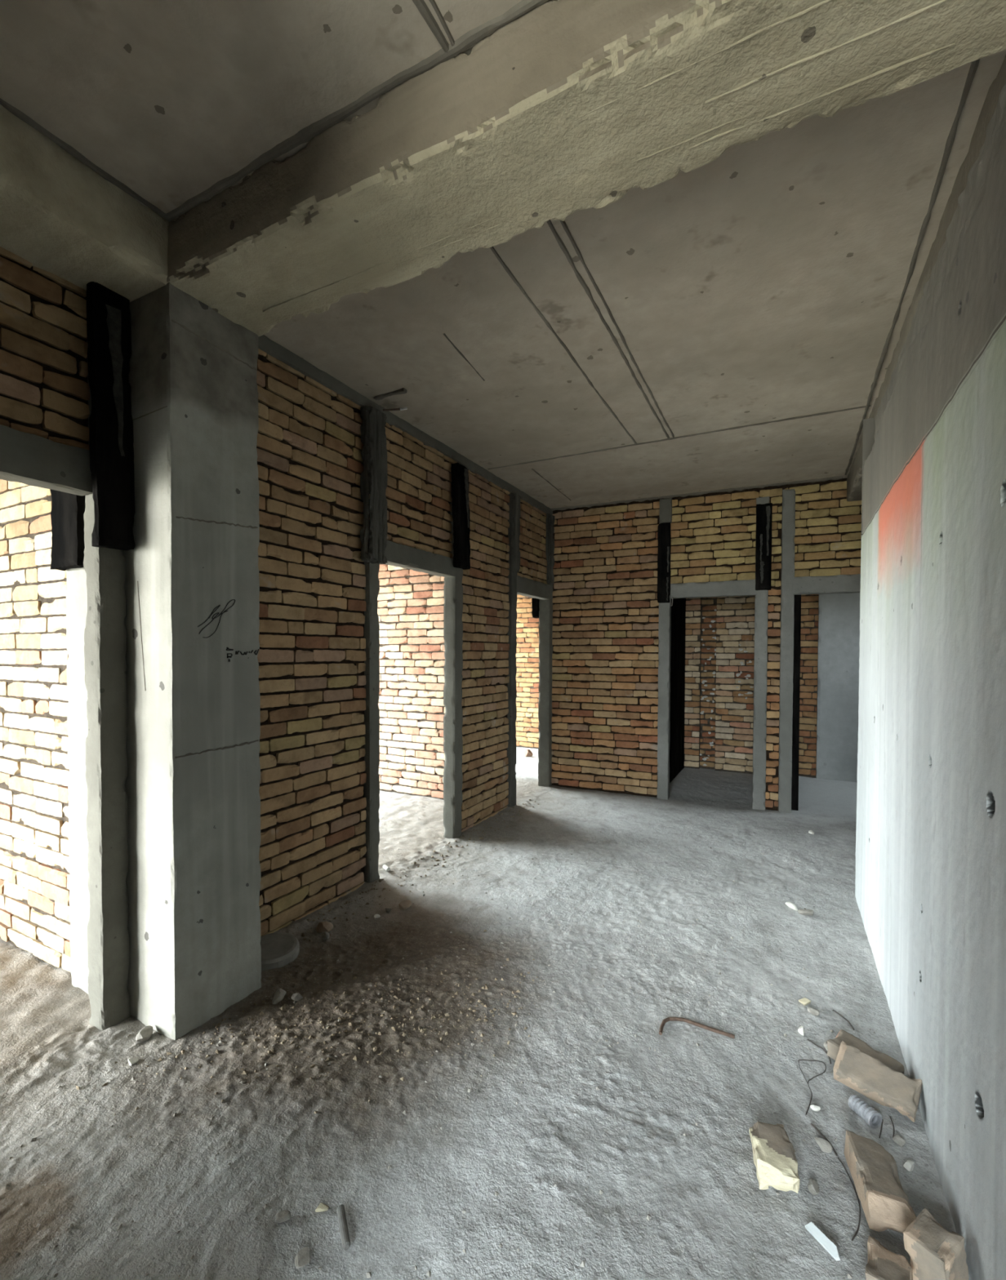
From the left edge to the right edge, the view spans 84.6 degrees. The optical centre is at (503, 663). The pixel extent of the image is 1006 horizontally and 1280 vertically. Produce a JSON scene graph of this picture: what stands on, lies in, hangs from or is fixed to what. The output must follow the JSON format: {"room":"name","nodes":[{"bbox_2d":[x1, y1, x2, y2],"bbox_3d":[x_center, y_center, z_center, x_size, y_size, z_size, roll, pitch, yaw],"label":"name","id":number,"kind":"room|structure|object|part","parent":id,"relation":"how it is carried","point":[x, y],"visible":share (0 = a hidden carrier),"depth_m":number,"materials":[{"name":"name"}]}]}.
{"room":"unfinished building interior","nodes":[
{"label":"unfinished building interior","id":0,"kind":"room"},
{"bbox_2d":[0,479,71,973],"bbox_3d":[-3.100,-0.121,3.097,2.840,3.000,0.126,1,1,27],"label":"wall","id":1,"kind":"structure","parent":0,"point":[35,868],"depth_m":2.57,"materials":[{"name":"beige brick"}]},
{"bbox_2d":[49,488,85,570],"bbox_3d":[-1.784,-0.871,2.271,0.213,0.960,0.056,1,1,27],"label":"strip","id":2,"kind":"object","parent":1,"relation":"attached to","point":[68,509],"depth_m":2.24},
{"bbox_2d":[0,246,547,936],"bbox_3d":[-1.089,-0.082,3.045,0.107,2.940,6.800,1,1,27],"label":"wall","id":3,"kind":"structure","parent":0,"point":[311,656],"depth_m":3.06,"materials":[{"name":"beige brick"}]},
{"bbox_2d":[0,338,129,1031],"bbox_3d":[-1.770,0.036,1.670,0.120,2.810,1.130,1,1,27],"label":"door frame","id":4,"kind":"structure","parent":3,"relation":"in","point":[26,458],"depth_m":2.09,"materials":[{"name":"concrete"}]},
{"bbox_3d":[-1.528,0.029,2.124,0.110,2.810,0.100,1,1,27],"label":"post","id":5,"kind":"part","parent":4,"relation":"part of","materials":[{"name":"concrete"}]},
{"bbox_2d":[86,281,135,550],"bbox_3d":[-1.456,-0.911,2.054,0.069,0.969,0.132,1,1,27],"label":"strip","id":6,"kind":"object","parent":3,"relation":"attached to","point":[108,322],"depth_m":2.03,"materials":[{"name":"black"}]},
{"bbox_2d":[360,405,387,564],"bbox_3d":[-0.795,-1.084,3.390,0.093,0.936,0.182,1,1,27],"label":"strip","id":7,"kind":"object","parent":3,"relation":"attached to","point":[374,476],"depth_m":3.34,"materials":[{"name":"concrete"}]},
{"bbox_2d":[382,407,407,411],"bbox_3d":[-0.675,-1.582,3.437,0.150,0.030,0.016,0,1,-5],"label":"rebar end","id":8,"kind":"object","parent":3,"relation":"attached to","point":[403,408],"visible":1,"depth_m":3.43,"materials":[{"name":"metal"}]},
{"bbox_2d":[364,471,462,882],"bbox_3d":[-0.618,-0.061,3.905,0.113,2.931,1.087,1,1,27],"label":"door frame","id":9,"kind":"structure","parent":3,"relation":"in","point":[405,557],"depth_m":3.91,"materials":[{"name":"concrete"}]},
{"bbox_3d":[-0.850,0.346,3.475,0.106,2.131,0.098,1,1,27],"label":"post","id":10,"kind":"part","parent":9,"relation":"part of","materials":[{"name":"concrete"}]},
{"bbox_3d":[-0.395,-0.069,4.334,0.112,2.931,0.118,1,1,27],"label":"post","id":11,"kind":"part","parent":9,"relation":"part of","materials":[{"name":"concrete"}]},
{"bbox_2d":[450,462,470,569],"bbox_3d":[-0.327,-1.125,4.252,0.079,0.787,0.170,1,1,27],"label":"strip","id":12,"kind":"object","parent":3,"relation":"attached to","point":[460,473],"depth_m":4.19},
{"bbox_2d":[509,493,520,573],"bbox_3d":[0.108,-1.212,5.156,0.066,0.741,0.147,1,1,27],"label":"strip","id":13,"kind":"object","parent":3,"relation":"attached to","point":[515,511],"depth_m":5.11,"materials":[{"name":"concrete"}]},
{"bbox_2d":[506,493,553,807],"bbox_3d":[0.255,-0.105,5.604,0.144,2.961,1.024,1,1,27],"label":"door frame","id":14,"kind":"structure","parent":3,"relation":"in","point":[522,586],"depth_m":5.84,"materials":[{"name":"concrete"}]},
{"bbox_3d":[0.054,-0.099,5.201,0.107,2.960,0.122,1,1,27],"label":"post","id":15,"kind":"part","parent":14,"relation":"part of","materials":[{"name":"concrete"}]},
{"bbox_3d":[0.460,-0.112,6.010,0.132,2.961,0.112,1,1,27],"label":"post","id":16,"kind":"part","parent":14,"relation":"part of","materials":[{"name":"concrete"}]},
{"bbox_2d":[531,598,539,618],"bbox_3d":[0.358,-0.953,6.009,0.071,0.919,0.101,1,1,27],"label":"strip","id":17,"kind":"object","parent":3,"relation":"attached to","point":[535,602],"depth_m":5.97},
{"bbox_2d":[545,513,554,584],"bbox_3d":[0.498,-1.220,5.908,0.056,0.745,0.149,1,1,27],"label":"strip","id":18,"kind":"object","parent":3,"relation":"attached to","point":[549,545],"depth_m":5.86,"materials":[{"name":"concrete"}]},
{"bbox_2d":[377,564,444,799],"bbox_3d":[-1.460,-0.168,5.893,3.170,3.000,0.126,1,1,27],"label":"wall","id":19,"kind":"structure","parent":0,"point":[410,602],"depth_m":5.57,"materials":[{"name":"beige brick"}]},
{"bbox_2d":[0,746,970,1279],"bbox_3d":[-0.410,1.531,2.720,8.600,0.331,12.000,1,1,27],"label":"floor","id":20,"kind":"structure","parent":0,"point":[691,1190],"depth_m":1.88,"materials":[{"name":"grey concrete"}]},
{"bbox_2d":[128,1057,138,1065],"bbox_3d":[-1.298,1.395,1.937,0.033,0.018,0.028,0,1,-17],"label":"lump","id":21,"kind":"object","parent":20,"relation":"on","point":[133,1060],"visible":1,"depth_m":1.94,"materials":[{"name":"white stone"}]},
{"bbox_2d":[135,1025,153,1041],"bbox_3d":[-1.337,1.384,2.062,0.046,0.037,0.067,0,1,-1],"label":"lump","id":22,"kind":"object","parent":20,"relation":"on","point":[144,1034],"visible":1,"depth_m":2.05,"materials":[{"name":"grey stone"}]},
{"bbox_2d":[66,282,261,1039],"bbox_3d":[-1.453,0.018,2.359,0.745,2.824,0.383,1,1,27],"label":"column","id":23,"kind":"structure","parent":20,"relation":"on","point":[192,620],"depth_m":2.13,"materials":[{"name":"concrete"}]},
{"bbox_2d":[271,987,286,1004],"bbox_3d":[-0.928,1.377,2.288,0.034,0.045,0.075,0,1,1],"label":"lump","id":24,"kind":"object","parent":20,"relation":"on","point":[279,994],"visible":1,"depth_m":2.27,"materials":[{"name":"grey stone"}]},
{"bbox_2d":[260,932,299,970],"bbox_3d":[-1.095,1.364,2.621,0.236,0.077,0.238,0,1,-30],"label":"disc","id":25,"kind":"object","parent":20,"relation":"on","point":[278,949],"visible":0.76,"depth_m":2.60,"materials":[{"name":"grey concrete"}]},
{"bbox_2d":[275,1209,290,1222],"bbox_3d":[-0.560,1.410,1.406,0.036,0.022,0.031,0,1,-23],"label":"lump","id":26,"kind":"object","parent":20,"relation":"on","point":[283,1215],"visible":1,"depth_m":1.40,"materials":[{"name":"grey stone"}]},
{"bbox_2d":[291,992,302,1000],"bbox_3d":[-0.858,1.384,2.298,0.044,0.032,0.033,-1,1,-34],"label":"lump","id":27,"kind":"object","parent":20,"relation":"on","point":[295,997],"visible":1,"depth_m":2.29,"materials":[{"name":"grey stone"}]},
{"bbox_2d":[294,1246,310,1268],"bbox_3d":[-0.477,1.413,1.314,0.035,0.011,0.042,0,1,-16],"label":"lump","id":28,"kind":"object","parent":20,"relation":"on","point":[302,1258],"visible":1,"depth_m":1.31,"materials":[{"name":"grey stone"}]},
{"bbox_2d":[75,929,558,1137],"bbox_3d":[-0.584,1.401,2.126,1.746,0.033,0.890,0,1,-28],"label":"gravel","id":29,"kind":"object","parent":20,"relation":"on","point":[283,1007],"visible":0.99,"depth_m":2.14,"materials":[{"name":"grey gravel"}]},
{"bbox_2d":[315,1202,328,1212],"bbox_3d":[-0.467,1.410,1.428,0.027,0.017,0.029,1,1,33],"label":"chip","id":30,"kind":"object","parent":20,"relation":"on","point":[322,1207],"visible":1,"depth_m":1.42,"materials":[{"name":"beige stone"}]},
{"bbox_2d":[315,920,333,933],"bbox_3d":[-0.928,1.365,2.856,0.087,0.052,0.053,0,1,-3],"label":"fragment","id":31,"kind":"object","parent":20,"relation":"on","point":[326,926],"visible":0.88,"depth_m":2.85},
{"bbox_2d":[321,931,328,940],"bbox_3d":[-0.898,1.371,2.785,0.047,0.040,0.039,0,1,4],"label":"lump","id":32,"kind":"object","parent":20,"relation":"on","point":[325,935],"visible":1,"depth_m":2.77,"materials":[{"name":"grey stone"}]},
{"bbox_2d":[337,1204,350,1250],"bbox_3d":[-0.398,1.405,1.376,0.019,0.020,0.104,0,1,-24],"label":"bar","id":33,"kind":"object","parent":20,"relation":"on","point":[344,1230],"visible":1,"depth_m":1.37,"materials":[{"name":"grey metal"}]},
{"bbox_2d":[373,914,380,918],"bbox_3d":[-0.695,1.381,3.022,0.040,0.018,0.028,-1,1,-42],"label":"lump","id":34,"kind":"object","parent":20,"relation":"on","point":[375,916],"visible":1,"depth_m":3.02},
{"bbox_2d":[382,864,390,871],"bbox_3d":[-0.771,1.345,3.637,0.028,0.032,0.056,-1,1,-41],"label":"lump","id":35,"kind":"object","parent":20,"relation":"on","point":[385,867],"visible":1,"depth_m":3.62,"materials":[{"name":"white paint"}]},
{"bbox_2d":[385,906,391,913],"bbox_3d":[-0.646,1.375,3.087,0.049,0.028,0.028,1,1,24],"label":"lump","id":36,"kind":"object","parent":20,"relation":"on","point":[388,909],"visible":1,"depth_m":3.08,"materials":[{"name":"grey stone"}]},
{"bbox_2d":[398,900,411,910],"bbox_3d":[-0.558,1.367,3.139,0.048,0.045,0.078,1,1,43],"label":"fragment","id":37,"kind":"object","parent":20,"relation":"on","point":[403,905],"visible":1,"depth_m":3.12,"materials":[{"name":"stone"}]},
{"bbox_2d":[267,797,545,979],"bbox_3d":[-0.310,1.361,3.936,0.433,0.044,3.330,1,1,27],"label":"gravel","id":38,"kind":"object","parent":20,"relation":"on","point":[456,846],"visible":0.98,"depth_m":3.60,"materials":[{"name":"grey gravel"}]},
{"bbox_2d":[0,817,874,1279],"bbox_3d":[0.361,1.395,2.761,2.539,0.031,4.205,1,1,27],"label":"gravel","id":39,"kind":"object","parent":20,"relation":"on","point":[648,1217],"visible":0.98,"depth_m":1.77,"materials":[{"name":"grey stone"}]},
{"bbox_2d":[524,749,532,756],"bbox_3d":[0.350,1.251,7.704,0.113,0.112,0.078,0,1,-9],"label":"fragment","id":40,"kind":"object","parent":20,"relation":"on","point":[527,753],"visible":1,"depth_m":7.69,"materials":[{"name":"white stone"}]},
{"bbox_2d":[658,1017,734,1039],"bbox_3d":[0.738,1.409,2.143,0.285,0.017,0.095,0,1,5],"label":"bent rebar","id":41,"kind":"object","parent":20,"relation":"on","point":[668,1019],"visible":1,"depth_m":2.15,"materials":[{"name":"metal"}]},
{"bbox_2d":[748,1121,799,1193],"bbox_3d":[0.762,1.385,1.561,0.108,0.067,0.184,1,1,15],"label":"brick","id":42,"kind":"object","parent":20,"relation":"on","point":[775,1161],"visible":1,"depth_m":1.52,"materials":[{"name":"beige brick"}]},
{"bbox_2d":[785,902,797,911],"bbox_3d":[1.645,1.387,3.159,0.052,0.037,0.091,0,1,5],"label":"lump","id":43,"kind":"object","parent":20,"relation":"on","point":[788,904],"visible":1,"depth_m":3.14,"materials":[{"name":"white stone"}]},
{"bbox_2d":[797,1025,804,1035],"bbox_3d":[1.139,1.403,2.115,0.022,0.037,0.042,1,1,35],"label":"lump","id":44,"kind":"object","parent":20,"relation":"on","point":[801,1029],"visible":1,"depth_m":2.10,"materials":[{"name":"white stone"}]},
{"bbox_2d":[797,1060,807,1083],"bbox_3d":[1.038,1.420,1.922,0.008,0.006,0.106,0,1,13],"label":"wire","id":45,"kind":"object","parent":20,"relation":"on","point":[797,1060],"visible":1,"depth_m":1.91,"materials":[{"name":"black metal"}]},
{"bbox_2d":[798,997,810,1005],"bbox_3d":[1.242,1.397,2.281,0.047,0.027,0.036,0,1,-18],"label":"chip","id":46,"kind":"object","parent":20,"relation":"on","point":[803,1001],"visible":1,"depth_m":2.27,"materials":[{"name":"beige stone"}]},
{"bbox_2d":[797,909,813,915],"bbox_3d":[1.687,1.389,3.090,0.081,0.031,0.059,0,1,11],"label":"lump","id":47,"kind":"object","parent":20,"relation":"on","point":[803,912],"visible":1,"depth_m":3.07,"materials":[{"name":"grey stone"}]},
{"bbox_2d":[798,1059,826,1115],"bbox_3d":[1.040,1.420,1.857,0.086,0.008,0.283,1,1,27],"label":"wire","id":48,"kind":"object","parent":20,"relation":"on","point":[798,1060],"visible":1,"depth_m":1.89,"materials":[{"name":"black metal"}]},
{"bbox_2d":[807,1177,818,1195],"bbox_3d":[0.843,1.423,1.502,0.028,0.018,0.047,1,1,37],"label":"lump","id":49,"kind":"object","parent":20,"relation":"on","point":[812,1187],"visible":1,"depth_m":1.50,"materials":[{"name":"grey stone"}]},
{"bbox_2d":[806,1007,819,1015],"bbox_3d":[1.247,1.401,2.226,0.044,0.022,0.027,1,1,30],"label":"lump","id":50,"kind":"object","parent":20,"relation":"on","point":[812,1011],"visible":1,"depth_m":2.22,"materials":[{"name":"grey stone"}]},
{"bbox_2d":[809,1105,820,1111],"bbox_3d":[0.996,1.421,1.766,0.030,0.017,0.016,0,1,13],"label":"lump","id":51,"kind":"object","parent":20,"relation":"on","point":[814,1108],"visible":1,"depth_m":1.76,"materials":[{"name":"white stone"}]},
{"bbox_2d":[807,1039,831,1064],"bbox_3d":[1.161,1.414,2.019,0.025,0.008,0.123,0,1,-7],"label":"wire","id":52,"kind":"object","parent":20,"relation":"on","point":[812,1042],"visible":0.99,"depth_m":2.03,"materials":[{"name":"black metal"}]},
{"bbox_2d":[804,1222,839,1260],"bbox_3d":[0.785,1.414,1.355,0.024,0.020,0.086,0,1,-26],"label":"shard","id":53,"kind":"object","parent":20,"relation":"on","point":[820,1237],"visible":1,"depth_m":1.35},
{"bbox_2d":[813,1137,832,1152],"bbox_3d":[0.943,1.421,1.629,0.046,0.023,0.030,1,1,28],"label":"lump","id":54,"kind":"object","parent":20,"relation":"on","point":[824,1144],"visible":1,"depth_m":1.62,"materials":[{"name":"grey stone"}]},
{"bbox_2d":[809,1123,837,1155],"bbox_3d":[0.961,1.425,1.657,0.011,0.008,0.111,0,1,-8],"label":"wire","id":55,"kind":"object","parent":20,"relation":"on","point":[811,1124],"visible":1,"depth_m":1.66,"materials":[{"name":"black metal"}]},
{"bbox_2d":[822,1041,827,1051],"bbox_3d":[1.195,1.408,2.033,0.032,0.025,0.038,1,1,22],"label":"lump","id":56,"kind":"object","parent":20,"relation":"on","point":[824,1044],"visible":0.34,"depth_m":2.03,"materials":[{"name":"grey stone"}]},
{"bbox_2d":[831,1009,853,1030],"bbox_3d":[1.346,1.406,2.184,0.016,0.008,0.120,0,1,-5],"label":"wire","id":57,"kind":"object","parent":20,"relation":"on","point":[838,1014],"visible":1,"depth_m":2.19,"materials":[{"name":"black metal"}]},
{"bbox_2d":[836,1157,860,1241],"bbox_3d":[0.928,1.427,1.475,0.036,0.009,0.254,1,1,24],"label":"wire","id":58,"kind":"object","parent":20,"relation":"on","point":[859,1221],"visible":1,"depth_m":1.46,"materials":[{"name":"black metal"}]},
{"bbox_2d":[848,1094,881,1128],"bbox_3d":[1.128,1.398,1.731,0.049,0.051,0.083,0,1,-14],"label":"plastic sleeve","id":59,"kind":"object","parent":20,"relation":"on","point":[871,1117],"visible":1,"depth_m":1.71,"materials":[{"name":"grey plastic"}]},
{"bbox_2d":[826,1029,903,1074],"bbox_3d":[1.259,1.383,1.927,0.108,0.076,0.210,-1,1,-34],"label":"brick","id":60,"kind":"object","parent":20,"relation":"on","point":[833,1045],"visible":0.34,"depth_m":1.96,"materials":[{"name":"beige brick"}]},
{"bbox_2d":[832,1040,921,1122],"bbox_3d":[1.209,1.349,1.793,0.230,0.114,0.122,1,1,43],"label":"brick","id":61,"kind":"object","parent":60,"relation":"on","point":[857,1070],"visible":1,"depth_m":1.77,"materials":[{"name":"beige brick"}]},
{"bbox_2d":[843,1129,915,1233],"bbox_3d":[0.997,1.382,1.469,0.113,0.085,0.242,1,1,18],"label":"brick","id":62,"kind":"object","parent":20,"relation":"on","point":[885,1205],"visible":0.93,"depth_m":1.43,"materials":[{"name":"brown brick"}]},
{"bbox_2d":[878,1119,883,1138],"bbox_3d":[1.152,1.421,1.688,0.004,0.008,0.087,1,1,39],"label":"wire","id":63,"kind":"object","parent":20,"relation":"on","point":[882,1119],"visible":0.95,"depth_m":1.69,"materials":[{"name":"black metal"}]},
{"bbox_2d":[864,1235,912,1279],"bbox_3d":[0.870,1.389,1.247,0.090,0.083,0.122,1,1,37],"label":"brick","id":64,"kind":"object","parent":20,"relation":"on","point":[882,1264],"visible":1,"depth_m":1.25,"materials":[{"name":"beige brick"}]},
{"bbox_2d":[888,1115,893,1137],"bbox_3d":[1.191,1.421,1.693,0.009,0.008,0.091,1,1,30],"label":"wire","id":65,"kind":"object","parent":20,"relation":"on","point":[889,1116],"visible":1,"depth_m":1.70,"materials":[{"name":"black metal"}]},
{"bbox_2d":[892,1134,905,1146],"bbox_3d":[1.175,1.420,1.645,0.028,0.021,0.030,0,1,-31],"label":"lump","id":66,"kind":"object","parent":20,"relation":"on","point":[897,1139],"visible":1,"depth_m":1.64,"materials":[{"name":"grey stone"}]},
{"bbox_2d":[902,1160,914,1171],"bbox_3d":[1.149,1.421,1.567,0.039,0.021,0.020,-1,1,-38],"label":"lump","id":67,"kind":"object","parent":20,"relation":"on","point":[908,1165],"visible":1,"depth_m":1.56,"materials":[{"name":"grey stone"}]},
{"bbox_2d":[902,1207,968,1279],"bbox_3d":[0.992,1.369,1.268,0.114,0.130,0.093,0,1,-31],"label":"brick","id":68,"kind":"object","parent":20,"relation":"on","point":[935,1253],"visible":0.98,"depth_m":1.25,"materials":[{"name":"beige brick"}]},
{"bbox_2d":[0,0,1005,511],"bbox_3d":[-0.398,-1.713,2.658,8.600,0.279,12.000,1,1,27],"label":"ceiling","id":69,"kind":"structure","parent":0,"point":[732,322],"depth_m":2.14,"materials":[{"name":"concrete"}]},
{"bbox_2d":[0,104,168,302],"bbox_3d":[-1.945,-1.479,1.062,0.461,0.245,2.534,1,1,27],"label":"beam","id":70,"kind":"structure","parent":69,"relation":"attached to","point":[58,215],"depth_m":1.79,"materials":[{"name":"concrete"}]},
{"bbox_2d":[373,387,407,399],"bbox_3d":[-0.679,-1.608,3.299,0.235,0.026,0.035,1,1,27],"label":"strip","id":71,"kind":"object","parent":69,"relation":"attached to","point":[380,397],"visible":1,"depth_m":3.29,"materials":[{"name":"metal"}]},
{"bbox_2d":[257,334,552,515],"bbox_3d":[-0.435,-1.611,4.264,0.141,0.088,3.990,1,1,27],"label":"beam","id":72,"kind":"structure","parent":69,"relation":"attached to","point":[266,344],"depth_m":3.49,"materials":[{"name":"concrete"}]},
{"bbox_2d":[166,0,1005,337],"bbox_3d":[-0.099,-1.483,1.637,2.962,0.251,0.405,1,1,27],"label":"beam","id":73,"kind":"structure","parent":69,"relation":"attached to","point":[567,107],"depth_m":1.43,"materials":[{"name":"concrete"}]},
{"bbox_2d":[846,54,1005,501],"bbox_3d":[1.536,-1.478,1.627,0.278,0.241,7.356,1,1,27],"label":"beam","id":74,"kind":"structure","parent":69,"relation":"attached to","point":[854,479],"depth_m":1.99,"materials":[{"name":"concrete"}]},
{"bbox_2d":[515,594,539,748],"bbox_3d":[-0.007,-0.214,8.654,3.200,3.000,0.127,1,1,27],"label":"wall","id":75,"kind":"structure","parent":0,"point":[526,722],"depth_m":8.41,"materials":[{"name":"beige brick"}]},
{"bbox_2d":[669,598,685,782],"bbox_3d":[1.896,-0.154,6.407,0.170,3.020,1.680,1,1,27],"label":"wall","id":76,"kind":"structure","parent":0,"point":[677,718],"depth_m":6.55,"materials":[{"name":"black"}]},
{"bbox_2d":[551,478,861,810],"bbox_3d":[2.680,-0.136,5.059,4.716,3.000,0.106,1,1,25],"label":"wall","id":77,"kind":"structure","parent":0,"point":[605,620],"depth_m":5.62,"materials":[{"name":"beige brick"}]},
{"bbox_2d":[657,522,671,603],"bbox_3d":[1.584,-0.995,5.461,0.128,0.787,0.053,1,1,25],"label":"strip","id":78,"kind":"object","parent":77,"relation":"attached to","point":[664,537],"depth_m":5.44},
{"bbox_2d":[658,497,671,523],"bbox_3d":[1.619,-1.514,5.505,0.119,0.250,0.137,1,1,25],"label":"capping","id":79,"kind":"structure","parent":77,"relation":"attached to","point":[665,504],"depth_m":5.44,"materials":[{"name":"concrete"}]},
{"bbox_2d":[657,496,768,810],"bbox_3d":[2.011,-0.084,5.359,0.986,2.921,0.121,1,1,24],"label":"door frame","id":80,"kind":"structure","parent":77,"relation":"in","point":[728,588],"depth_m":5.23,"materials":[{"name":"concrete"}]},
{"bbox_3d":[1.613,-0.089,5.542,0.110,2.920,0.120,1,1,25],"label":"post","id":81,"kind":"part","parent":80,"relation":"part of","materials":[{"name":"concrete"}]},
{"bbox_3d":[2.408,-0.079,5.178,0.114,2.920,0.120,1,1,25],"label":"post","id":82,"kind":"part","parent":80,"relation":"part of","materials":[{"name":"concrete"}]},
{"bbox_2d":[755,502,772,590],"bbox_3d":[2.392,-1.073,5.088,0.135,0.790,0.058,1,1,25],"label":"strip","id":83,"kind":"object","parent":77,"relation":"attached to","point":[763,512],"depth_m":5.07,"materials":[{"name":"black"}]},
{"bbox_2d":[777,488,860,813],"bbox_3d":[3.141,-0.095,4.841,1.292,2.971,0.123,1,1,25],"label":"door frame","id":84,"kind":"structure","parent":77,"relation":"in","point":[790,585],"depth_m":5.03,"materials":[{"name":"concrete"}]},
{"bbox_3d":[2.603,-0.102,5.087,0.110,2.972,0.122,1,1,25],"label":"post","id":85,"kind":"part","parent":84,"relation":"part of","materials":[{"name":"concrete"}]},
{"bbox_2d":[684,595,754,773],"bbox_3d":[2.797,-0.169,6.806,1.280,3.000,0.160,1,1,27],"label":"wall","id":86,"kind":"structure","parent":0,"point":[719,632],"depth_m":6.82,"materials":[{"name":"beige brick"}]},
{"bbox_2d":[791,595,800,810],"bbox_3d":[3.068,-0.140,5.893,0.145,3.020,1.710,1,1,27],"label":"wall niche partition","id":87,"kind":"structure","parent":0,"point":[797,598],"depth_m":5.12,"materials":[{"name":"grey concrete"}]},
{"bbox_2d":[798,594,817,777],"bbox_3d":[3.588,-0.161,6.571,0.300,3.000,0.146,1,1,27],"label":"wall","id":88,"kind":"structure","parent":0,"point":[809,602],"depth_m":6.51,"materials":[{"name":"beige brick"}]},
{"bbox_2d":[815,592,859,782],"bbox_3d":[4.644,-0.137,6.029,2.127,3.022,0.217,1,1,27],"label":"wall","id":89,"kind":"structure","parent":0,"point":[838,614],"depth_m":6.33,"materials":[{"name":"grey concrete"}]},
{"bbox_2d":[854,83,1005,1279],"bbox_3d":[1.121,0.024,1.055,0.303,2.860,4.906,1,1,27],"label":"wall","id":90,"kind":"structure","parent":0,"point":[930,879],"depth_m":1.52,"materials":[{"name":"concrete"}]}
]}

